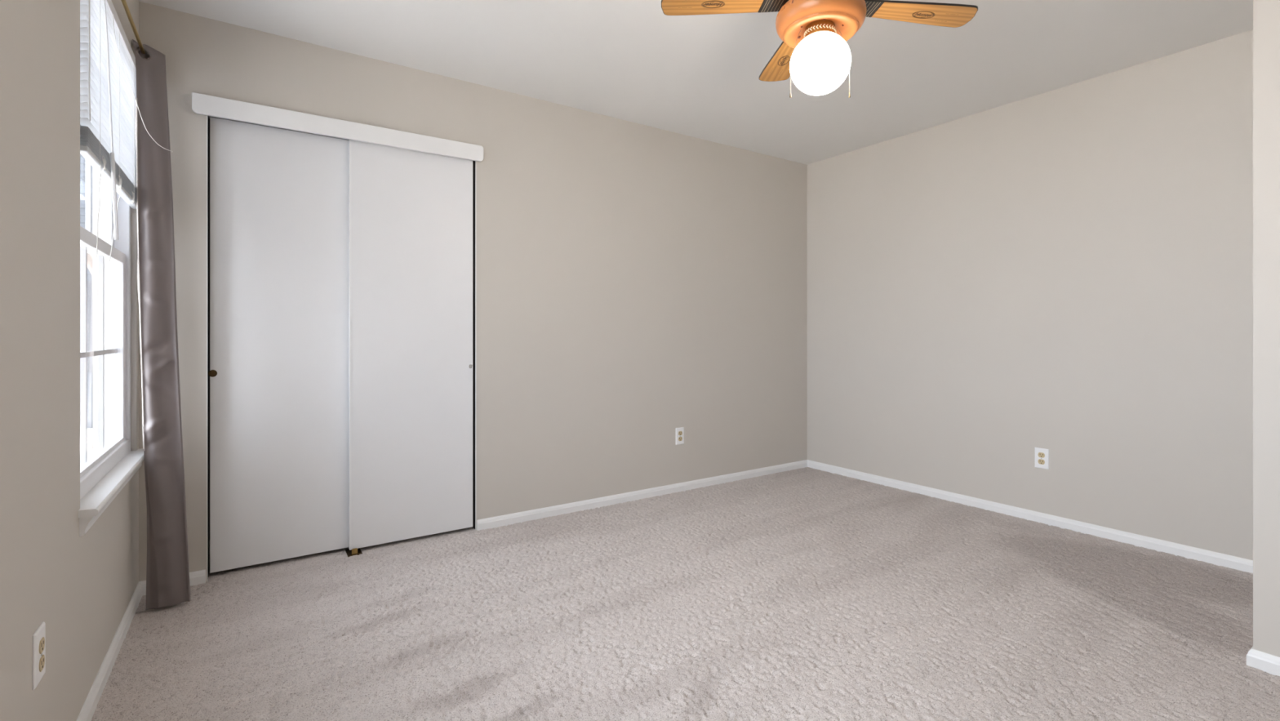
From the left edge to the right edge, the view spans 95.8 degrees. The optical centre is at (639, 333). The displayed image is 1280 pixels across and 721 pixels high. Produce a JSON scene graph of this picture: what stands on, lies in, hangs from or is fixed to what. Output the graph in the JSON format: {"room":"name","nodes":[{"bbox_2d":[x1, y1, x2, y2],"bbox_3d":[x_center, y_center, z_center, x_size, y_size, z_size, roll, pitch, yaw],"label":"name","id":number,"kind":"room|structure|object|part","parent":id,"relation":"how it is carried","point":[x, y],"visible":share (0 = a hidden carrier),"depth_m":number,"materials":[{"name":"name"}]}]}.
{"room":"empty bedroom","nodes":[
{"label":"empty bedroom","id":0,"kind":"room"},
{"bbox_2d":[0,0,138,720],"bbox_3d":[-1.094,-0.137,0.826,0.130,2.460,5.253,0,0,-34],"label":"wall","id":1,"kind":"structure","parent":0,"point":[82,588],"depth_m":1.32,"materials":[{"name":"beige paint"}]},
{"bbox_2d":[32,621,45,689],"bbox_3d":[-1.294,0.692,1.247,0.008,0.114,0.071,0,0,-34],"label":"outlet","id":2,"kind":"object","parent":1,"relation":"attached to","point":[39,636],"visible":1,"depth_m":1.23,"materials":[{"name":"white plastic"}]},
{"bbox_2d":[39,636,44,653],"bbox_3d":[-1.292,0.673,1.248,0.003,0.028,0.034,0,0,-34],"label":"receptacle","id":3,"kind":"object","parent":2,"relation":"attached to","point":[42,639],"depth_m":1.25,"materials":[{"name":"beige plastic"}]},
{"bbox_2d":[39,654,44,671],"bbox_3d":[-1.292,0.711,1.248,0.003,0.028,0.034,0,0,-34],"label":"receptacle","id":4,"kind":"object","parent":2,"relation":"attached to","point":[42,657],"depth_m":1.25,"materials":[{"name":"beige plastic"}]},
{"bbox_2d":[75,581,142,720],"bbox_3d":[-0.847,1.052,0.588,0.013,0.066,4.323,0,0,-34],"label":"baseboard","id":5,"kind":"structure","parent":1,"relation":"attached to","point":[90,704],"depth_m":1.84,"materials":[{"name":"white paint"}]},
{"bbox_2d":[78,158,144,536],"bbox_3d":[-1.797,-0.262,1.936,0.135,1.610,0.996,0,0,-34],"label":"window","id":6,"kind":"structure","parent":1,"relation":"in","point":[106,468],"depth_m":2.09,"materials":[{"name":"white plastic"}]},
{"bbox_3d":[-1.831,-0.656,1.901,0.026,0.753,0.870,0,0,-34],"label":"sash","id":7,"kind":"part","parent":6,"relation":"part of","materials":[{"name":"white plastic"}]},
{"bbox_3d":[-1.804,0.053,1.920,0.028,0.735,0.870,0,0,-34],"label":"sash","id":8,"kind":"part","parent":6,"relation":"part of","materials":[{"name":"white plastic"}]},
{"bbox_3d":[-1.815,-0.299,1.912,0.078,1.537,0.932,0,0,-34],"label":"frame","id":9,"kind":"part","parent":6,"relation":"part of","materials":[{"name":"white plastic"}]},
{"bbox_3d":[-1.762,0.480,1.960,0.050,0.021,0.996,0,0,-34],"label":"sill","id":10,"kind":"part","parent":6,"relation":"part of","materials":[{"name":"white paint"}]},
{"bbox_2d":[80,0,173,261],"bbox_3d":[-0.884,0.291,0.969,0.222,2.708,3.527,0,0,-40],"label":"window blind","id":11,"kind":"object","parent":1,"relation":"attached to","point":[108,65],"visible":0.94,"depth_m":1.81,"materials":[{"name":"white plastic"}]},
{"bbox_3d":[-1.513,-0.807,1.589,0.003,0.440,0.016,0,0,-34],"label":"pull cord","id":12,"kind":"part","parent":11,"relation":"part of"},
{"bbox_3d":[-1.575,-0.357,1.681,0.004,0.280,0.055,0,0,-34],"label":"pull cord","id":13,"kind":"part","parent":11,"relation":"part of","materials":[{"name":"white fabric"}]},
{"bbox_3d":[-1.591,-0.765,1.703,0.001,0.525,0.003,0,0,-34],"label":"ladder cord","id":14,"kind":"part","parent":11,"relation":"part of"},
{"bbox_3d":[-1.767,-0.505,1.942,0.024,0.015,0.896,0,0,-34],"label":"rail","id":15,"kind":"part","parent":11,"relation":"part of","materials":[{"name":"white plastic"}]},
{"bbox_3d":[-1.716,-0.362,1.890,0.004,0.271,0.189,0,0,-34],"label":"pull cord","id":16,"kind":"part","parent":11,"relation":"part of","materials":[{"name":"white fabric"}]},
{"bbox_3d":[-1.758,-0.765,1.952,0.001,0.525,0.003,0,0,-34],"label":"ladder cord","id":17,"kind":"part","parent":11,"relation":"part of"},
{"bbox_3d":[-1.926,-0.765,2.200,0.001,0.525,0.003,0,0,-34],"label":"ladder cord","id":18,"kind":"part","parent":11,"relation":"part of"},
{"bbox_3d":[-1.824,-0.877,2.077,0.089,0.301,0.515,0,0,-22],"label":"lift cord","id":19,"kind":"part","parent":11,"relation":"part of","materials":[{"name":"white fabric"}]},
{"bbox_2d":[120,0,145,53],"bbox_3d":[-1.683,-1.106,1.853,0.042,0.050,1.243,0,0,-34],"label":"curtain rod","id":20,"kind":"object","parent":1,"relation":"attached to","point":[124,2],"visible":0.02,"depth_m":2.08,"materials":[{"name":"gold metal"}]},
{"bbox_2d":[132,39,191,609],"bbox_3d":[-1.899,-0.037,2.272,0.196,2.197,0.133,0,0,20],"label":"curtain","id":21,"kind":"object","parent":20,"relation":"hanging from","point":[167,569],"visible":1,"depth_m":2.26,"materials":[{"name":"grey fabric"}]},
{"bbox_2d":[208,118,209,540],"bbox_3d":[-1.689,-0.137,3.189,1.525,2.460,0.670,0,0,-34],"label":"wall","id":22,"kind":"structure","parent":0,"point":[209,118],"depth_m":3.00,"materials":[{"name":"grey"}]},
{"bbox_2d":[138,1,807,582],"bbox_3d":[-0.336,-0.137,3.619,4.249,2.460,0.130,0,0,-34],"label":"wall","id":23,"kind":"structure","parent":0,"point":[637,283],"depth_m":3.51,"materials":[{"name":"beige paint"}]},
{"bbox_2d":[139,568,205,595],"bbox_3d":[-1.966,1.052,2.433,0.220,0.066,0.013,0,0,-34],"label":"baseboard","id":24,"kind":"structure","parent":23,"relation":"attached to","point":[197,577],"depth_m":2.47,"materials":[{"name":"white paint"}]},
{"bbox_2d":[206,115,208,581],"bbox_3d":[-1.910,0.051,2.555,0.002,2.045,0.130,0,0,-34],"label":"trim","id":25,"kind":"structure","parent":23,"relation":"attached to","point":[207,117],"depth_m":2.53,"materials":[{"name":"white paint"}]},
{"bbox_2d":[208,116,348,573],"bbox_3d":[-1.660,0.050,2.723,0.598,2.011,0.032,0,0,-34],"label":"door","id":26,"kind":"structure","parent":23,"relation":"in","point":[278,373],"depth_m":2.69,"materials":[{"name":"white paint"}]},
{"bbox_3d":[-1.887,0.175,2.553,0.032,0.032,0.004,0,0,-34],"label":"finger pull","id":27,"kind":"part","parent":26,"relation":"part of","materials":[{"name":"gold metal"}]},
{"bbox_2d":[208,115,348,140],"bbox_3d":[-1.411,-0.966,2.869,1.175,0.012,0.080,0,0,-34],"label":"trim","id":28,"kind":"structure","parent":23,"relation":"attached to","point":[208,116],"depth_m":2.69,"materials":[{"name":"metal"}]},
{"bbox_2d":[191,92,483,161],"bbox_3d":[-1.384,-0.979,2.811,1.259,0.084,0.038,0,0,-34],"label":"trim","id":29,"kind":"structure","parent":23,"relation":"attached to","point":[203,104],"depth_m":2.73,"materials":[{"name":"white paint"}]},
{"bbox_2d":[348,139,472,550],"bbox_3d":[-1.173,0.050,3.002,0.608,2.011,0.034,0,0,-34],"label":"door","id":30,"kind":"structure","parent":23,"relation":"in","point":[411,211],"depth_m":2.98,"materials":[{"name":"white paint"}]},
{"bbox_2d":[472,160,475,529],"bbox_3d":[-0.933,0.051,3.214,0.002,2.045,0.130,0,0,-34],"label":"trim","id":31,"kind":"structure","parent":23,"relation":"attached to","point":[473,162],"depth_m":3.18,"materials":[{"name":"white paint"}]},
{"bbox_2d":[476,459,807,530],"bbox_3d":[0.234,1.052,3.917,2.710,0.066,0.013,0,0,-34],"label":"baseboard","id":32,"kind":"structure","parent":23,"relation":"attached to","point":[520,517],"depth_m":3.69,"materials":[{"name":"white paint"}]},
{"bbox_2d":[675,426,684,444],"bbox_3d":[0.274,0.698,3.946,0.071,0.114,0.008,0,0,-34],"label":"outlet","id":33,"kind":"object","parent":23,"relation":"attached to","point":[679,431],"visible":1,"depth_m":3.94,"materials":[{"name":"white plastic"}]},
{"bbox_2d":[91,466,1279,720],"bbox_3d":[0.674,1.080,2.000,4.238,0.015,5.085,0,0,-34],"label":"floor","id":34,"kind":"structure","parent":0,"point":[806,593],"depth_m":2.10,"materials":[{"name":"carpet"}]},
{"bbox_2d":[345,547,362,556],"bbox_3d":[-1.409,1.060,2.845,0.064,0.033,0.097,0,0,-34],"label":"floor guide","id":35,"kind":"object","parent":34,"relation":"on","point":[355,551],"visible":0.93,"depth_m":2.81,"materials":[{"name":"gold metal"}]},
{"bbox_2d":[138,0,1253,164],"bbox_3d":[0.667,-1.427,2.014,4.379,0.120,5.253,0,0,-34],"label":"ceiling","id":36,"kind":"structure","parent":0,"point":[697,76],"depth_m":2.78,"materials":[{"name":"paint"}]},
{"bbox_2d":[661,0,977,97],"bbox_3d":[0.594,-1.073,1.907,0.804,0.588,0.804,0,0,40],"label":"ceiling fan","id":37,"kind":"object","parent":36,"relation":"hanging from","point":[814,51],"visible":1,"depth_m":1.88,"materials":[{"name":"brown wood"}]},
{"bbox_3d":[0.233,-1.072,1.880,0.334,0.022,0.124,0,0,-4],"label":"blade","id":38,"kind":"part","parent":37,"relation":"part of","materials":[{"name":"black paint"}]},
{"bbox_3d":[0.447,-1.082,1.896,0.095,0.012,0.091,0,0,-4],"label":"blade","id":39,"kind":"part","parent":37,"relation":"part of","materials":[{"name":"black paint"}]},
{"bbox_3d":[0.567,-1.072,2.268,0.124,0.022,0.334,0,0,-4],"label":"blade","id":40,"kind":"part","parent":37,"relation":"part of","materials":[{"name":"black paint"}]},
{"bbox_3d":[0.513,-0.898,1.907,0.035,0.204,0.002,0,0,0],"label":"pull chain","id":41,"kind":"part","parent":37,"relation":"part of","materials":[{"name":"silver metal"}]},
{"bbox_3d":[0.594,-0.890,1.907,0.193,0.193,0.193,0,0,-34],"label":"lamp globe","id":42,"kind":"part","parent":37,"relation":"part of","materials":[{"name":"white glass"}]},
{"bbox_3d":[0.675,-0.898,1.907,0.035,0.204,0.002,0,0,0],"label":"pull chain","id":43,"kind":"part","parent":37,"relation":"part of","materials":[{"name":"silver metal"}]},
{"bbox_3d":[0.741,-1.082,1.918,0.095,0.012,0.091,0,0,-4],"label":"blade","id":44,"kind":"part","parent":37,"relation":"part of","materials":[{"name":"black paint"}]},
{"bbox_3d":[0.955,-1.072,1.934,0.334,0.022,0.124,0,0,-4],"label":"blade","id":45,"kind":"part","parent":37,"relation":"part of","materials":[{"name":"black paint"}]},
{"bbox_2d":[933,13,958,22],"bbox_3d":[1.029,-1.065,1.948,0.064,0.004,0.047,0,0,-4],"label":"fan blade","id":46,"kind":"object","parent":37,"relation":"on","point":[937,17],"depth_m":1.95,"materials":[{"name":"brown wood"}]},
{"bbox_2d":[807,30,1253,559],"bbox_3d":[2.652,-0.137,2.870,0.130,2.460,4.453,0,0,-34],"label":"wall","id":47,"kind":"structure","parent":0,"point":[1067,271],"depth_m":3.23,"materials":[{"name":"beige paint"}]},
{"bbox_2d":[807,459,1253,573],"bbox_3d":[2.098,1.052,3.564,0.013,0.066,2.682,0,0,-34],"label":"baseboard","id":48,"kind":"structure","parent":47,"relation":"attached to","point":[1217,558],"depth_m":3.20,"materials":[{"name":"white paint"}]},
{"bbox_2d":[1035,447,1048,469],"bbox_3d":[2.286,0.709,3.290,0.008,0.114,0.071,0,0,-34],"label":"outlet","id":49,"kind":"object","parent":47,"relation":"attached to","point":[1042,455],"visible":1,"depth_m":3.28,"materials":[{"name":"white plastic"}]},
{"bbox_2d":[1037,452,1044,457],"bbox_3d":[2.284,0.690,3.288,0.003,0.028,0.034,0,0,-34],"label":"receptacle","id":50,"kind":"object","parent":49,"relation":"attached to","point":[1040,455],"depth_m":3.29,"materials":[{"name":"beige plastic"}]},
{"bbox_2d":[1038,458,1044,464],"bbox_3d":[2.284,0.728,3.288,0.003,0.028,0.034,0,0,-34],"label":"receptacle","id":51,"kind":"object","parent":49,"relation":"attached to","point":[1041,461],"depth_m":3.29,"materials":[{"name":"beige plastic"}]},
{"bbox_2d":[1246,0,1279,675],"bbox_3d":[2.868,-0.137,1.484,1.062,2.460,1.654,0,0,-34],"label":"wall","id":52,"kind":"structure","parent":0,"point":[1266,13],"depth_m":1.85,"materials":[{"name":"beige paint"}]},
{"label":"outside","id":53,"kind":"structure","parent":0,"visible":0},
{"bbox_2d":[87,427,93,453],"bbox_3d":[-16.849,1.748,-2.317,29.470,0.150,65.000,0,0,-34],"label":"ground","id":54,"kind":"structure","parent":53,"point":[89,429],"depth_m":9.20,"materials":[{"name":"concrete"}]},
{"bbox_2d":[80,117,93,427],"bbox_3d":[-13.029,-2.277,11.718,6.500,7.900,6.600,0,0,-34],"label":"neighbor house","id":55,"kind":"structure","parent":54,"relation":"on","point":[90,300],"depth_m":10.25,"materials":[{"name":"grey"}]},
{"bbox_2d":[87,253,93,449],"bbox_3d":[-5.952,-0.429,6.383,1.248,4.210,0.240,0,0,-34],"label":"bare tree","id":56,"kind":"object","parent":54,"relation":"on","point":[90,257],"visible":0.02,"depth_m":6.30,"materials":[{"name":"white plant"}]}
]}

